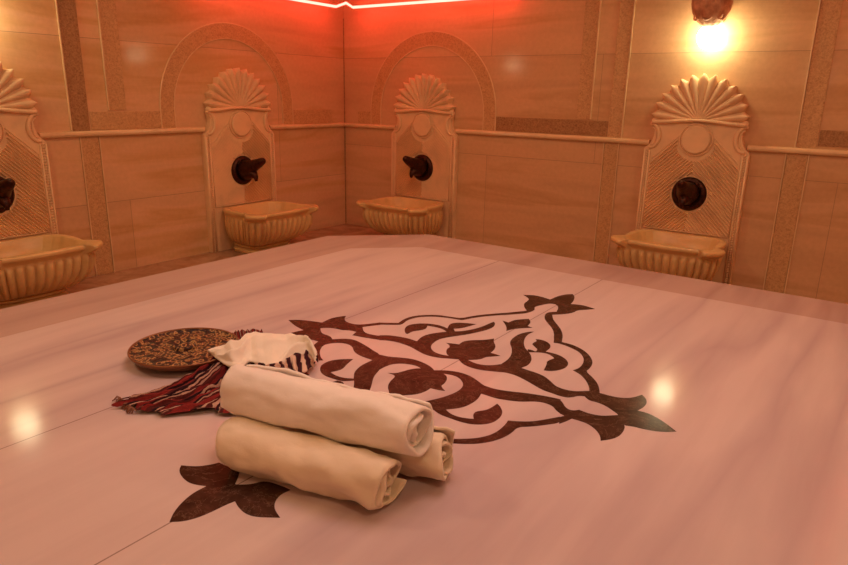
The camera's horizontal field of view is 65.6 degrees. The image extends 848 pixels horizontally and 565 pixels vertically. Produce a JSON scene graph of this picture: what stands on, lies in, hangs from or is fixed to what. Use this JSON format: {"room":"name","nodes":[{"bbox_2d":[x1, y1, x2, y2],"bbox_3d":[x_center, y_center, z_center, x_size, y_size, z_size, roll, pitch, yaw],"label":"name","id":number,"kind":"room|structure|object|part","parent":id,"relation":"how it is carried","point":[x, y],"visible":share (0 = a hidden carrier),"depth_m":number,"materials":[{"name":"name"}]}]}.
{"room":"spa","nodes":[
{"label":"spa","id":0,"kind":"room"},
{"bbox_2d":[0,0,344,277],"bbox_3d":[-3.038,-1.357,4.330,0.100,3.000,7.500,12,19,34],"label":"wall","id":1,"kind":"structure","parent":0,"point":[155,188],"depth_m":5.59,"materials":[{"name":"beige stone"}]},
{"bbox_2d":[0,61,58,240],"bbox_3d":[-2.843,-0.670,4.409,0.370,1.645,0.796,12,19,34],"label":"fountain","id":2,"kind":"object","parent":1,"relation":"attached to","point":[27,203],"visible":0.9,"depth_m":4.61,"materials":[{"name":"beige stone"}]},
{"bbox_2d":[0,177,14,212],"bbox_3d":[-2.832,-0.577,4.426,0.337,0.272,0.268,12,19,34],"label":"faucet","id":3,"kind":"object","parent":2,"relation":"on","point":[7,184],"depth_m":4.41,"materials":[{"name":"brown metal"}]},
{"bbox_3d":[-2.737,-0.489,4.850,0.021,1.058,0.054,12,19,34],"label":"moulding","id":4,"kind":"part","parent":2,"relation":"part of","materials":[{"name":"beige stone"}]},
{"bbox_2d":[55,0,89,130],"bbox_3d":[-2.565,-2.042,4.707,0.006,1.870,0.135,12,19,34],"label":"trim","id":5,"kind":"structure","parent":1,"relation":"attached to","point":[67,12],"depth_m":4.83,"materials":[{"name":"brown stone"}]},
{"bbox_2d":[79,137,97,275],"bbox_3d":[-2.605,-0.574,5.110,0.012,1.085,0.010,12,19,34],"label":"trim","id":6,"kind":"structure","parent":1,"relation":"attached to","point":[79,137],"depth_m":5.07,"materials":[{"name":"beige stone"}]},
{"bbox_2d":[81,136,114,274],"bbox_3d":[-2.564,-0.591,5.170,0.006,1.085,0.135,12,19,34],"label":"trim","id":7,"kind":"structure","parent":1,"relation":"attached to","point":[90,145],"depth_m":5.16,"materials":[{"name":"brown stone"}]},
{"bbox_2d":[96,0,125,109],"bbox_3d":[-2.384,-2.180,4.928,0.006,1.720,0.140,12,19,34],"label":"trim","id":8,"kind":"structure","parent":1,"relation":"attached to","point":[107,8],"depth_m":5.05,"materials":[{"name":"brown stone"}]},
{"bbox_2d":[37,127,204,138],"bbox_3d":[-2.349,-1.201,5.262,0.036,0.044,1.400,12,19,34],"label":"trim","id":9,"kind":"structure","parent":1,"relation":"attached to","point":[65,134],"depth_m":5.17,"materials":[{"name":"beige stone"}]},
{"bbox_2d":[89,111,161,129],"bbox_3d":[-2.358,-1.295,5.247,0.006,0.135,0.615,12,19,34],"label":"trim","id":10,"kind":"structure","parent":1,"relation":"attached to","point":[113,119],"depth_m":5.22,"materials":[{"name":"brown stone"}]},
{"bbox_2d":[159,22,292,127],"bbox_3d":[-1.747,-1.869,5.954,0.008,0.885,1.470,12,19,34],"label":"trim","id":11,"kind":"structure","parent":1,"relation":"attached to","point":[207,33],"depth_m":5.70,"materials":[{"name":"brown stone"}]},
{"bbox_2d":[201,68,276,252],"bbox_3d":[-1.595,-1.124,6.087,0.370,1.645,0.796,12,19,34],"label":"fountain","id":12,"kind":"object","parent":1,"relation":"attached to","point":[237,141],"visible":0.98,"depth_m":6.05,"materials":[{"name":"beige stone"}]},
{"bbox_3d":[-1.919,-0.787,5.949,0.020,1.059,0.054,12,19,34],"label":"moulding","id":13,"kind":"part","parent":12,"relation":"part of","materials":[{"name":"beige stone"}]},
{"bbox_2d":[231,156,265,184],"bbox_3d":[-1.584,-1.031,6.104,0.337,0.272,0.268,12,19,34],"label":"faucet","id":14,"kind":"object","parent":12,"relation":"on","point":[244,169],"depth_m":6.09,"materials":[{"name":"brown metal"}]},
{"bbox_3d":[-1.489,-0.943,6.528,0.021,1.058,0.054,12,19,34],"label":"moulding","id":15,"kind":"part","parent":12,"relation":"part of","materials":[{"name":"beige stone"}]},
{"bbox_2d":[269,123,344,129],"bbox_3d":[-1.193,-1.621,6.816,0.036,0.044,1.064,12,19,34],"label":"trim","id":16,"kind":"structure","parent":1,"relation":"attached to","point":[316,125],"depth_m":6.77,"materials":[{"name":"beige stone"}]},
{"bbox_2d":[294,110,331,123],"bbox_3d":[-1.152,-1.734,6.868,0.006,0.135,0.560,12,19,34],"label":"trim","id":17,"kind":"structure","parent":1,"relation":"attached to","point":[300,116],"depth_m":6.85,"materials":[{"name":"brown stone"}]},
{"bbox_2d":[343,19,345,223],"bbox_3d":[-0.875,-1.736,7.269,0.008,2.200,0.008,12,19,34],"label":"trim","id":18,"kind":"structure","parent":1,"relation":"attached to","point":[343,19],"depth_m":7.24,"materials":[{"name":"beige stone"}]},
{"bbox_2d":[65,224,384,293],"bbox_3d":[0.097,0.822,2.587,7.900,0.100,7.500,12,19,34],"label":"floor","id":19,"kind":"structure","parent":0,"point":[88,283],"depth_m":5.73,"materials":[{"name":"stone"}]},
{"bbox_2d":[0,234,102,308],"bbox_3d":[-2.686,-0.047,4.492,0.627,0.408,0.850,12,19,34],"label":"basin","id":20,"kind":"object","parent":19,"relation":"on","point":[43,266],"visible":0.98,"depth_m":4.44,"materials":[{"name":"stone"}]},
{"bbox_2d":[223,201,318,253],"bbox_3d":[-1.440,-0.500,6.166,0.627,0.408,0.850,12,19,34],"label":"basin","id":21,"kind":"object","parent":19,"relation":"on","point":[258,226],"visible":0.97,"depth_m":6.02,"materials":[{"name":"stone"}]},
{"bbox_2d":[356,196,443,234],"bbox_3d":[-0.217,-0.601,6.611,0.850,0.408,0.627,12,19,34],"label":"basin","id":22,"kind":"object","parent":19,"relation":"on","point":[392,215],"visible":0.76,"depth_m":6.45,"materials":[{"name":"stone"}]},
{"bbox_2d":[0,235,847,564],"bbox_3d":[0.098,0.550,2.535,4.078,0.451,3.995,12,19,34],"label":"platform","id":23,"kind":"object","parent":19,"relation":"on","point":[598,413],"visible":0.93,"depth_m":2.12,"materials":[{"name":"white stone"}]},
{"bbox_2d":[127,327,238,371],"bbox_3d":[-0.922,0.261,2.543,0.410,0.055,0.410,12,19,34],"label":"dish","id":24,"kind":"object","parent":23,"relation":"on","point":[182,349],"visible":0.9,"depth_m":2.52,"materials":[{"name":"brown"}]},
{"bbox_2d":[111,329,262,414],"bbox_3d":[-0.825,0.291,2.429,0.460,0.064,0.757,0,16,-5],"label":"cloth","id":25,"kind":"object","parent":23,"relation":"on","point":[199,389],"visible":0.52,"depth_m":2.18,"materials":[{"name":"red fabric"}]},
{"bbox_2d":[208,331,318,372],"bbox_3d":[-0.585,0.262,2.452,0.366,0.102,0.323,12,19,34],"label":"mitt","id":26,"kind":"object","parent":25,"relation":"on","point":[298,353],"visible":0.84,"depth_m":2.42,"materials":[{"name":"white fabric"}]},
{"bbox_2d":[215,416,406,509],"bbox_3d":[-0.309,0.467,1.721,0.525,0.140,0.158,8,17,22],"label":"rolled towel","id":27,"kind":"object","parent":23,"relation":"on","point":[318,464],"visible":1,"depth_m":1.66,"materials":[{"name":"beige fabric"}]},
{"bbox_2d":[280,426,454,480],"bbox_3d":[-0.162,0.431,1.841,0.518,0.148,0.156,8,17,22],"label":"rolled towel","id":28,"kind":"object","parent":23,"relation":"on","point":[437,462],"visible":0.26,"depth_m":1.73,"materials":[{"name":"beige fabric"}]},
{"bbox_2d":[220,364,433,456],"bbox_3d":[-0.273,0.329,1.774,0.620,0.143,0.178,8,17,22],"label":"rolled towel","id":29,"kind":"object","parent":28,"relation":"on","point":[285,397],"visible":1,"depth_m":1.70,"materials":[{"name":"beige fabric"}]},
{"bbox_2d":[610,229,726,280],"bbox_3d":[1.918,-0.137,5.147,0.850,0.408,0.627,12,19,34],"label":"basin","id":30,"kind":"object","parent":19,"relation":"on","point":[700,257],"visible":0.64,"depth_m":4.99,"materials":[{"name":"stone"}]},
{"bbox_2d":[343,0,847,303],"bbox_3d":[2.287,-1.453,5.061,7.700,3.000,0.100,12,19,34],"label":"wall","id":31,"kind":"structure","parent":0,"point":[538,195],"depth_m":5.70,"materials":[{"name":"beige stone"}]},
{"bbox_2d":[358,111,370,123],"bbox_3d":[-0.641,-1.780,7.083,0.180,0.127,0.006,12,19,34],"label":"trim","id":32,"kind":"structure","parent":31,"relation":"attached to","point":[363,116],"depth_m":7.08,"materials":[{"name":"brown stone"}]},
{"bbox_2d":[344,123,395,129],"bbox_3d":[-0.590,-1.677,7.055,0.730,0.044,0.036,12,19,34],"label":"trim","id":33,"kind":"structure","parent":31,"relation":"attached to","point":[358,125],"depth_m":7.02,"materials":[{"name":"beige stone"}]},
{"bbox_2d":[391,73,458,238],"bbox_3d":[-0.093,-1.236,6.590,0.796,1.645,0.370,12,19,34],"label":"fountain","id":34,"kind":"object","parent":31,"relation":"attached to","point":[425,142],"visible":0.95,"depth_m":6.61,"materials":[{"name":"beige stone"}]},
{"bbox_3d":[-0.324,-1.047,6.976,0.054,1.059,0.020,12,19,34],"label":"moulding","id":35,"kind":"part","parent":34,"relation":"part of","materials":[{"name":"beige stone"}]},
{"bbox_2d":[403,154,432,180],"bbox_3d":[-0.104,-1.143,6.603,0.268,0.272,0.337,12,19,34],"label":"faucet","id":36,"kind":"object","parent":34,"relation":"on","point":[420,168],"depth_m":6.63,"materials":[{"name":"brown metal"}]},
{"bbox_3d":[0.275,-0.916,6.565,0.054,1.058,0.021,12,19,34],"label":"moulding","id":37,"kind":"part","parent":34,"relation":"part of","materials":[{"name":"beige stone"}]},
{"bbox_2d":[371,31,495,130],"bbox_3d":[0.061,-1.996,6.502,1.510,0.900,0.008,12,19,34],"label":"trim","id":38,"kind":"structure","parent":31,"relation":"attached to","point":[448,41],"depth_m":6.32,"materials":[{"name":"brown stone"}]},
{"bbox_2d":[495,117,607,135],"bbox_3d":[1.115,-1.399,5.880,1.085,0.127,0.006,12,19,34],"label":"trim","id":39,"kind":"structure","parent":31,"relation":"attached to","point":[536,125],"depth_m":5.85,"materials":[{"name":"brown stone"}]},
{"bbox_2d":[455,129,649,144],"bbox_3d":[1.080,-1.314,5.910,1.885,0.044,0.036,12,19,34],"label":"trim","id":40,"kind":"structure","parent":31,"relation":"attached to","point":[458,131],"depth_m":5.83,"materials":[{"name":"beige stone"}]},
{"bbox_2d":[576,0,599,118],"bbox_3d":[1.390,-2.243,5.447,0.125,1.730,0.006,12,19,34],"label":"trim","id":41,"kind":"structure","parent":31,"relation":"attached to","point":[591,16],"depth_m":5.55,"materials":[{"name":"brown stone"}]},
{"bbox_2d":[590,0,601,118],"bbox_3d":[1.445,-2.230,5.406,0.010,1.730,0.012,12,19,34],"label":"trim","id":42,"kind":"structure","parent":31,"relation":"attached to","point":[600,0],"depth_m":5.50,"materials":[{"name":"beige stone"}]},
{"bbox_2d":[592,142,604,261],"bbox_3d":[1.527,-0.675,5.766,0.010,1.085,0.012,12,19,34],"label":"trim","id":43,"kind":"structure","parent":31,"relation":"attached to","point":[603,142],"depth_m":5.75,"materials":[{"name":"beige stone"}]},
{"bbox_2d":[594,142,619,263],"bbox_3d":[1.581,-0.664,5.732,0.115,1.085,0.006,12,19,34],"label":"trim","id":44,"kind":"structure","parent":31,"relation":"attached to","point":[610,151],"depth_m":5.72,"materials":[{"name":"brown stone"}]},
{"bbox_2d":[607,0,635,137],"bbox_3d":[1.624,-2.124,5.305,0.115,1.870,0.006,12,19,34],"label":"trim","id":45,"kind":"structure","parent":31,"relation":"attached to","point":[626,6],"depth_m":5.41,"materials":[{"name":"brown stone"}]},
{"bbox_2d":[635,73,750,284],"bbox_3d":[2.043,-0.772,5.127,0.796,1.645,0.370,12,19,34],"label":"fountain","id":46,"kind":"object","parent":31,"relation":"attached to","point":[694,174],"visible":0.94,"depth_m":5.15,"materials":[{"name":"beige stone"}]},
{"bbox_3d":[1.811,-0.583,5.513,0.054,1.059,0.020,12,19,34],"label":"moulding","id":47,"kind":"part","parent":46,"relation":"part of","materials":[{"name":"beige stone"}]},
{"bbox_2d":[672,177,706,210],"bbox_3d":[2.031,-0.678,5.140,0.268,0.272,0.337,12,19,34],"label":"faucet","id":48,"kind":"object","parent":46,"relation":"on","point":[688,193],"depth_m":5.18,"materials":[{"name":"brown metal"}]},
{"bbox_3d":[2.410,-0.452,5.102,0.054,1.058,0.021,12,19,34],"label":"moulding","id":49,"kind":"part","parent":46,"relation":"part of","materials":[{"name":"beige stone"}]},
{"bbox_2d":[691,0,732,49],"bbox_3d":[2.093,-1.950,4.809,0.324,0.463,0.324,12,19,34],"label":"wall lamp","id":50,"kind":"object","parent":31,"relation":"attached to","point":[708,13],"visible":1,"depth_m":4.76,"materials":[{"name":"brown glass"}]},
{"bbox_3d":[2.123,-1.824,4.892,0.176,0.176,0.176,12,19,34],"label":"bulb","id":51,"kind":"part","parent":50,"relation":"part of","materials":[{"name":"white glass"}]},
{"bbox_3d":[2.095,-2.024,4.788,0.306,0.310,0.306,5,16,12],"label":"lamp shade","id":52,"kind":"part","parent":50,"relation":"part of","materials":[{"name":"brown stone"}]},
{"bbox_2d":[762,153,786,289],"bbox_3d":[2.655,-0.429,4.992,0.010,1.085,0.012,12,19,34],"label":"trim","id":53,"kind":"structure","parent":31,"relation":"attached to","point":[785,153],"depth_m":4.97,"materials":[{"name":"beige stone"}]},
{"bbox_2d":[764,153,809,293],"bbox_3d":[2.718,-0.417,4.953,0.135,1.085,0.006,12,19,34],"label":"trim","id":54,"kind":"structure","parent":31,"relation":"attached to","point":[795,166],"depth_m":4.94,"materials":[{"name":"brown stone"}]},
{"bbox_2d":[747,145,847,156],"bbox_3d":[3.906,-0.699,3.974,3.595,0.044,0.036,12,19,34],"label":"trim","id":55,"kind":"structure","parent":31,"relation":"attached to","point":[774,149],"depth_m":4.77,"materials":[{"name":"beige stone"}]},
{"bbox_2d":[794,0,842,148],"bbox_3d":[2.787,-1.872,4.508,0.130,1.870,0.006,12,19,34],"label":"trim","id":56,"kind":"structure","parent":31,"relation":"attached to","point":[830,10],"depth_m":4.62,"materials":[{"name":"brown stone"}]},
{"bbox_2d":[818,130,847,147],"bbox_3d":[3.168,-0.959,4.472,0.840,0.112,0.006,12,19,34],"label":"trim","id":57,"kind":"structure","parent":31,"relation":"attached to","point":[830,138],"depth_m":4.65,"materials":[{"name":"brown stone"}]},
{"bbox_3d":[0.160,-2.158,1.734,7.900,0.100,7.500,12,19,34],"label":"ceiling","id":58,"kind":"structure","parent":0,"visible":0},
{"bbox_2d":[292,0,463,8],"bbox_3d":[-0.554,-2.798,5.421,1.976,0.728,1.846,12,19,34],"label":"led strip","id":59,"kind":"object","parent":58,"relation":"attached to","point":[303,1],"visible":1,"depth_m":6.41,"materials":[{"name":"plastic"}]}
]}

